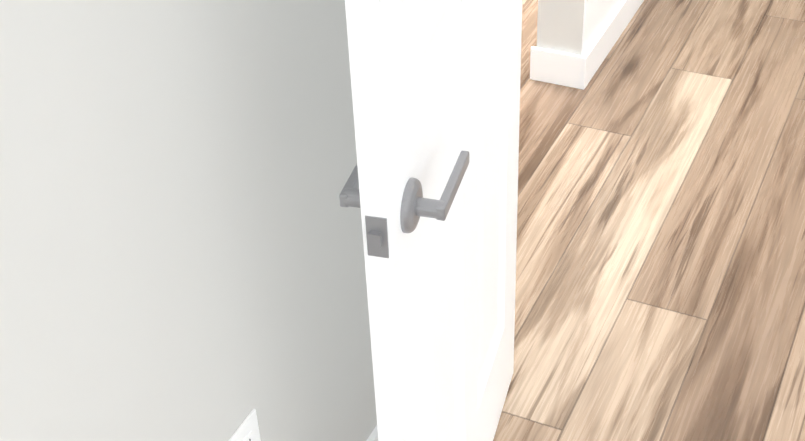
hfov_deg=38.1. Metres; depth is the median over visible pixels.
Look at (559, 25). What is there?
wall
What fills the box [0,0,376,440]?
wall
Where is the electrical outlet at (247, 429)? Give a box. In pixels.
[229,409,260,440]
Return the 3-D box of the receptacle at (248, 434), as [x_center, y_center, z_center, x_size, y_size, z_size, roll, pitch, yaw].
[-0.229,0.347,1.740,0.002,0.069,0.033,14,40,21]
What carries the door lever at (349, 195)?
attached to the door leaf
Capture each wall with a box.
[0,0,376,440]
[537,0,621,54]
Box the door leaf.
[345,0,521,440]
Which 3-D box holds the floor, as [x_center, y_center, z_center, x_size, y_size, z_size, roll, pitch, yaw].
[-1.069,-1.271,4.767,12.740,0.100,13.270,14,40,21]
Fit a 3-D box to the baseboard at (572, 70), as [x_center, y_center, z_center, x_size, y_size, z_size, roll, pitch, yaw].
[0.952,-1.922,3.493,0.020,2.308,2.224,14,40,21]
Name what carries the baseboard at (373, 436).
attached to the wall at (181, 248)
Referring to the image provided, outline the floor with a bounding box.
[493,0,804,440]
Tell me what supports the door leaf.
in the wall at (181, 248)
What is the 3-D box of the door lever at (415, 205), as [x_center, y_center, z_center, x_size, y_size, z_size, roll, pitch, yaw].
[0.040,-0.039,1.391,0.047,0.066,0.148,8,38,14]
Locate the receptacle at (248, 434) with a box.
[239,429,257,440]
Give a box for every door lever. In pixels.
[339,164,360,207]
[400,150,468,232]
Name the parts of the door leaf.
entry door latch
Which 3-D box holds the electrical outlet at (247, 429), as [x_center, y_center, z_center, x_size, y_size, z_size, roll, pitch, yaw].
[-0.232,0.347,1.740,0.008,0.120,0.072,14,40,21]
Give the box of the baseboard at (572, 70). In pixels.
[571,0,643,89]
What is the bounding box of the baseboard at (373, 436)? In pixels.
[367,425,377,440]

